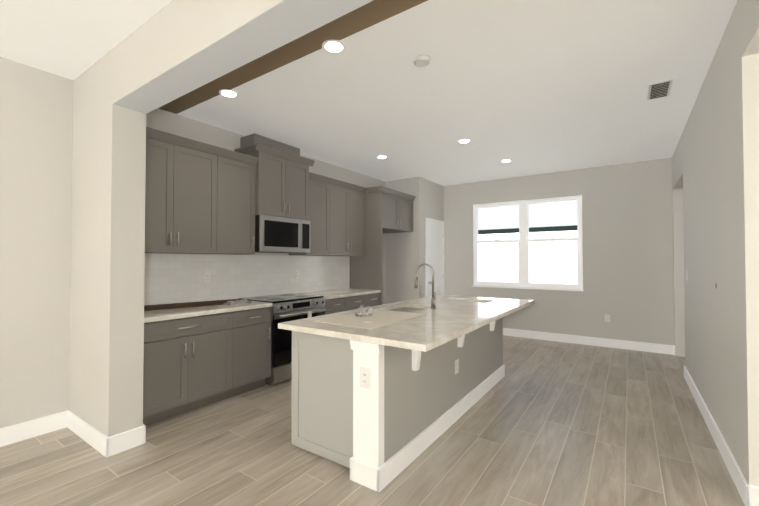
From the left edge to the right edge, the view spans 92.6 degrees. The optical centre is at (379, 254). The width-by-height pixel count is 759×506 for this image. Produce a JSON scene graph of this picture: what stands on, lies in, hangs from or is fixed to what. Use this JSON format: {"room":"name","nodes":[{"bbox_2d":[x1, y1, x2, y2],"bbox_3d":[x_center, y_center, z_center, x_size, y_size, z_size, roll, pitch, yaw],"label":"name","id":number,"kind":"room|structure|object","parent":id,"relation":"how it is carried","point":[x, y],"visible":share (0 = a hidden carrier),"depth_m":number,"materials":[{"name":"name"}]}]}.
{"room":"kitchen","nodes":[
{"label":"kitchen","id":0,"kind":"room"},
{"bbox_2d":[0,57,384,427],"bbox_3d":[-2.295,-0.013,3.569,0.120,2.900,10.640,-1,-1,35],"label":"wall","id":1,"kind":"structure","parent":0,"point":[36,131],"depth_m":2.88,"materials":[{"name":"grey paint"}]},
{"bbox_2d":[0,411,63,446],"bbox_3d":[-3.874,1.329,1.130,0.016,0.135,4.570,-1,-1,35],"label":"baseboard","id":2,"kind":"structure","parent":1,"relation":"attached to","point":[18,432],"depth_m":2.82,"materials":[{"name":"white paint"}]},
{"bbox_2d":[145,135,224,253],"bbox_3d":[-2.054,-0.526,3.518,0.340,1.025,0.933,-1,-1,35],"label":"upper cabinet","id":3,"kind":"object","parent":1,"relation":"attached to","point":[202,198],"depth_m":3.48,"materials":[{"name":"grey paint"}]},
{"bbox_2d":[204,272,210,282],"bbox_3d":[-1.901,0.254,4.004,0.008,0.118,0.075,-1,-1,35],"label":"outlet","id":4,"kind":"object","parent":1,"relation":"attached to","point":[207,277],"depth_m":4.00,"materials":[{"name":"white plastic"}]},
{"bbox_2d":[225,155,256,254],"bbox_3d":[-1.707,-0.518,4.022,0.340,1.025,0.527,-1,-1,35],"label":"upper cabinet","id":5,"kind":"object","parent":1,"relation":"attached to","point":[240,175],"depth_m":3.99,"materials":[{"name":"grey paint"}]},
{"bbox_2d":[144,253,349,305],"bbox_3d":[-1.479,0.273,4.633,0.008,0.531,3.443,-1,-1,35],"label":"tile backsplash","id":6,"kind":"structure","parent":1,"relation":"attached to","point":[172,278],"depth_m":4.29,"materials":[{"name":"white tile"}]},
{"bbox_2d":[237,133,300,158],"bbox_3d":[-1.367,-1.326,4.591,0.270,0.160,0.710,-1,-1,35],"label":"upper cabinet","id":7,"kind":"object","parent":1,"relation":"attached to","point":[251,142],"depth_m":4.33,"materials":[{"name":"grey paint"}]},
{"bbox_2d":[237,147,308,220],"bbox_3d":[-1.312,-0.812,4.558,0.390,0.728,0.790,-1,-1,35],"label":"upper cabinet","id":8,"kind":"object","parent":1,"relation":"attached to","point":[282,183],"depth_m":4.39,"materials":[{"name":"grey paint"}]},
{"bbox_2d":[255,215,309,252],"bbox_3d":[-1.282,-0.235,4.526,0.464,0.421,0.782,-1,-1,35],"label":"over-the-range microwave","id":9,"kind":"object","parent":8,"relation":"attached to","point":[274,234],"visible":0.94,"depth_m":4.35,"materials":[{"name":"silver metal"}]},
{"bbox_2d":[289,179,332,254],"bbox_3d":[-0.962,-0.499,5.104,0.340,1.025,0.512,-1,-1,35],"label":"upper cabinet","id":10,"kind":"object","parent":1,"relation":"attached to","point":[320,192],"depth_m":5.03,"materials":[{"name":"grey paint"}]},
{"bbox_2d":[333,183,364,255],"bbox_3d":[-0.625,-0.491,5.594,0.340,1.025,0.915,-1,-1,35],"label":"upper cabinet","id":11,"kind":"object","parent":1,"relation":"attached to","point":[348,203],"depth_m":5.52,"materials":[{"name":"grey paint"}]},
{"bbox_2d":[69,0,372,436],"bbox_3d":[-0.084,-0.048,1.454,5.920,2.900,0.220,-1,-1,35],"label":"wall","id":12,"kind":"structure","parent":0,"point":[172,50],"depth_m":2.62,"materials":[{"name":"grey paint"}]},
{"bbox_2d":[64,410,111,457],"bbox_3d":[-2.233,1.356,2.765,0.806,0.135,0.016,-1,-1,35],"label":"baseboard","id":13,"kind":"structure","parent":12,"relation":"attached to","point":[100,442],"depth_m":2.72,"materials":[{"name":"white paint"}]},
{"bbox_2d":[0,0,736,185],"bbox_3d":[0.193,-1.541,1.883,6.160,0.100,10.640,-1,-1,35],"label":"ceiling","id":14,"kind":"structure","parent":0,"point":[530,87],"depth_m":3.08,"materials":[{"name":"white paint"}]},
{"bbox_2d":[219,89,238,97],"bbox_3d":[-1.370,-1.463,3.297,0.170,0.007,0.170,-1,-1,35],"label":"recessed light","id":15,"kind":"object","parent":14,"relation":"in","point":[228,93],"visible":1,"depth_m":3.29,"materials":[{"name":"white paint"}]},
{"bbox_2d":[159,0,427,113],"bbox_3d":[-0.475,-1.483,2.260,4.390,0.004,0.625,-1,-1,35],"label":"ceiling beam","id":16,"kind":"structure","parent":14,"relation":"attached to","point":[369,14],"depth_m":2.60,"materials":[{"name":"brown wood"}]},
{"bbox_2d":[322,40,345,53],"bbox_3d":[-0.323,-1.476,2.577,0.170,0.007,0.170,-1,-1,35],"label":"recessed light","id":17,"kind":"object","parent":14,"relation":"in","point":[334,46],"visible":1,"depth_m":2.57,"materials":[{"name":"white paint"}]},
{"bbox_2d":[376,155,387,158],"bbox_3d":[0.039,-1.429,5.326,0.170,0.007,0.170,-1,-1,35],"label":"recessed light","id":18,"kind":"object","parent":14,"relation":"in","point":[381,157],"visible":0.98,"depth_m":5.33,"materials":[{"name":"white paint"}]},
{"bbox_2d":[413,54,430,66],"bbox_3d":[0.323,-1.459,2.739,0.132,0.035,0.132,-1,-1,35],"label":"smoke detector","id":19,"kind":"object","parent":14,"relation":"attached to","point":[422,60],"visible":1,"depth_m":2.71,"materials":[{"name":"white plastic"}]},
{"bbox_2d":[457,139,470,142],"bbox_3d":[1.077,-1.441,4.612,0.170,0.007,0.170,-1,-1,35],"label":"recessed light","id":20,"kind":"object","parent":14,"relation":"in","point":[464,141],"visible":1,"depth_m":4.61,"materials":[{"name":"white paint"}]},
{"bbox_2d":[500,159,511,162],"bbox_3d":[1.933,-1.426,5.539,0.170,0.007,0.170,-1,-1,35],"label":"recessed light","id":21,"kind":"object","parent":14,"relation":"in","point":[505,161],"visible":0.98,"depth_m":5.54,"materials":[{"name":"white paint"}]},
{"bbox_2d":[647,79,672,99],"bbox_3d":[2.496,-1.464,3.235,0.160,0.009,0.360,-1,-1,35],"label":"ceiling vent","id":22,"kind":"object","parent":14,"relation":"in","point":[659,89],"visible":1,"depth_m":3.21,"materials":[{"name":"white plastic"}]},
{"bbox_2d":[0,335,744,505],"bbox_3d":[0.193,1.448,1.832,6.160,0.080,10.640,-1,-1,35],"label":"floor","id":23,"kind":"structure","parent":0,"point":[547,423],"depth_m":2.56,"materials":[{"name":"brown wood"}]},
{"bbox_2d":[143,312,238,425],"bbox_3d":[-1.937,0.997,3.416,0.620,0.876,0.938,-1,-1,35],"label":"base cabinet","id":24,"kind":"object","parent":23,"relation":"on","point":[197,357],"depth_m":3.23,"materials":[{"name":"grey paint"}]},
{"bbox_2d":[144,301,272,323],"bbox_3d":[-1.812,0.541,3.587,0.640,0.038,1.350,-1,-1,35],"label":"countertop","id":25,"kind":"structure","parent":24,"relation":"on","point":[150,316],"depth_m":3.36,"materials":[{"name":"beige stone"}]},
{"bbox_2d":[144,299,252,310],"bbox_3d":[-1.852,0.502,3.618,0.441,0.041,1.178,-1,-1,35],"label":"debris","id":26,"kind":"object","parent":25,"relation":"on","point":[196,304],"visible":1,"depth_m":3.65,"materials":[{"name":"brown wood"}]},
{"bbox_2d":[239,308,271,393],"bbox_3d":[-1.588,1.006,3.923,0.620,0.876,0.531,-1,-1,35],"label":"base cabinet","id":27,"kind":"object","parent":23,"relation":"on","point":[254,324],"depth_m":3.80,"materials":[{"name":"grey paint"}]},
{"bbox_2d":[238,293,325,384],"bbox_3d":[-1.160,0.988,4.447,0.723,0.928,0.810,-1,-1,35],"label":"range","id":28,"kind":"object","parent":23,"relation":"on","point":[288,307],"visible":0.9,"depth_m":4.10,"materials":[{"name":"silver metal"}]},
{"bbox_2d":[323,296,350,314],"bbox_3d":[-0.826,1.025,5.031,0.620,0.876,0.526,-1,-1,35],"label":"base cabinet","id":29,"kind":"object","parent":23,"relation":"on","point":[344,302],"depth_m":4.89,"materials":[{"name":"grey paint"}]},
{"bbox_2d":[297,288,380,299],"bbox_3d":[-0.605,0.571,5.341,0.640,0.038,1.275,-1,-1,35],"label":"countertop","id":30,"kind":"structure","parent":29,"relation":"on","point":[334,294],"depth_m":5.26,"materials":[{"name":"beige stone"}]},
{"bbox_2d":[351,296,370,309],"bbox_3d":[-0.585,1.030,5.380,0.620,0.876,0.559,-1,-1,35],"label":"base cabinet","id":31,"kind":"object","parent":23,"relation":"on","point":[356,301],"depth_m":5.28,"materials":[{"name":"grey paint"}]},
{"bbox_2d":[371,292,380,305],"bbox_3d":[-0.373,1.036,5.689,0.620,0.876,0.430,-1,-1,35],"label":"base cabinet","id":32,"kind":"object","parent":23,"relation":"on","point":[375,296],"depth_m":5.60,"materials":[{"name":"grey paint"}]},
{"bbox_2d":[350,186,415,304],"bbox_3d":[0.062,0.211,6.290,0.670,2.545,1.131,-1,-1,35],"label":"cabinet","id":33,"kind":"object","parent":23,"relation":"on","point":[388,210],"visible":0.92,"depth_m":5.86,"materials":[{"name":"grey paint"}]},
{"bbox_2d":[278,311,515,491],"bbox_3d":[0.461,0.998,3.442,1.036,0.875,2.646,-1,-1,35],"label":"kitchen island","id":34,"kind":"object","parent":23,"relation":"on","point":[378,409],"depth_m":2.51,"materials":[{"name":"grey paint"}]},
{"bbox_2d":[278,295,533,350],"bbox_3d":[0.531,0.540,3.467,1.220,0.038,2.750,-1,-1,35],"label":"island countertop","id":35,"kind":"structure","parent":34,"relation":"on","point":[452,319],"depth_m":2.70,"materials":[{"name":"beige stone"}]},
{"bbox_2d":[313,309,426,328],"bbox_3d":[-0.046,0.508,2.920,0.540,0.005,0.815,-1,-1,35],"label":"pad","id":36,"kind":"object","parent":35,"relation":"on","point":[377,318],"visible":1,"depth_m":2.81,"materials":[{"name":"beige"}]},
{"bbox_2d":[355,304,371,316],"bbox_3d":[-0.132,0.460,3.019,0.168,0.091,0.177,-1,-1,35],"label":"crumpled plastic bag","id":37,"kind":"object","parent":36,"relation":"on","point":[361,311],"visible":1,"depth_m":2.98,"materials":[{"name":"white"}]},
{"bbox_2d":[390,307,417,310],"bbox_3d":[0.257,0.660,3.562,0.388,0.224,0.567,-1,-1,35],"label":"sink","id":38,"kind":"object","parent":35,"relation":"in","point":[391,308],"depth_m":3.73,"materials":[{"name":"grey metal"}]},
{"bbox_2d":[414,263,437,306],"bbox_3d":[0.461,0.305,3.581,0.230,0.435,0.109,-1,-1,35],"label":"faucet","id":39,"kind":"object","parent":35,"relation":"on","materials":[{"name":"silver metal"}]},
{"bbox_2d":[446,297,470,299],"bbox_3d":[0.957,0.534,4.369,0.280,0.002,0.220,-1,-1,35],"label":"paper","id":40,"kind":"object","parent":35,"relation":"on","point":[453,298],"depth_m":4.40,"materials":[{"name":"white paper"}]},
{"bbox_2d":[467,299,492,302],"bbox_3d":[1.152,0.530,4.150,0.210,0.003,0.280,-1,-1,35],"label":"paper","id":41,"kind":"object","parent":35,"relation":"on","point":[475,300],"depth_m":4.17,"materials":[{"name":"white paper"}]},
{"bbox_2d":[385,177,443,303],"bbox_3d":[0.710,0.048,7.176,0.740,2.900,1.050,-1,-1,35],"label":"wall","id":42,"kind":"structure","parent":0,"point":[404,255],"depth_m":6.72,"materials":[{"name":"grey paint"}]},
{"bbox_2d":[425,218,444,296],"bbox_3d":[1.087,0.407,7.050,0.018,2.177,0.804,-1,-1,35],"label":"door frame","id":43,"kind":"structure","parent":42,"relation":"attached to","point":[426,240],"depth_m":6.76,"materials":[{"name":"white paint"}]},
{"bbox_2d":[428,221,442,295],"bbox_3d":[1.085,0.435,7.051,0.010,2.112,0.684,-1,-1,35],"label":"pantry door","id":44,"kind":"structure","parent":42,"relation":"in","point":[435,246],"depth_m":7.08,"materials":[{"name":"white paint"}]},
{"bbox_2d":[444,158,674,345],"bbox_3d":[3.175,0.032,6.190,5.920,2.900,0.120,-1,-1,35],"label":"wall","id":45,"kind":"structure","parent":0,"point":[627,246],"depth_m":5.83,"materials":[{"name":"grey paint"}]},
{"bbox_2d":[472,195,583,290],"bbox_3d":[2.606,-0.182,6.558,1.910,1.600,0.115,-1,-1,35],"label":"window","id":46,"kind":"structure","parent":45,"relation":"in","point":[523,240],"depth_m":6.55,"materials":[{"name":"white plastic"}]},
{"bbox_2d":[503,328,674,355],"bbox_3d":[2.810,1.417,6.333,3.650,0.135,0.020,-1,-1,35],"label":"baseboard","id":47,"kind":"structure","parent":45,"relation":"attached to","point":[594,341],"depth_m":5.87,"materials":[{"name":"white paint"}]},
{"bbox_2d":[605,315,609,321],"bbox_3d":[3.633,1.018,5.780,0.075,0.118,0.009,-1,-1,35],"label":"outlet","id":48,"kind":"object","parent":45,"relation":"attached to","point":[607,317],"depth_m":5.78,"materials":[{"name":"white plastic"}]},
{"bbox_2d":[672,0,758,486],"bbox_3d":[1.442,-0.056,0.999,0.170,2.900,10.400,-1,-1,35],"label":"wall","id":49,"kind":"structure","parent":0,"point":[715,174],"depth_m":2.45,"materials":[{"name":"grey paint"}]},
{"bbox_2d":[684,366,755,505],"bbox_3d":[2.824,1.363,3.149,0.016,0.135,2.782,-1,-1,35],"label":"baseboard","id":50,"kind":"structure","parent":49,"relation":"attached to","point":[747,492],"depth_m":2.46,"materials":[{"name":"white paint"}]}
]}

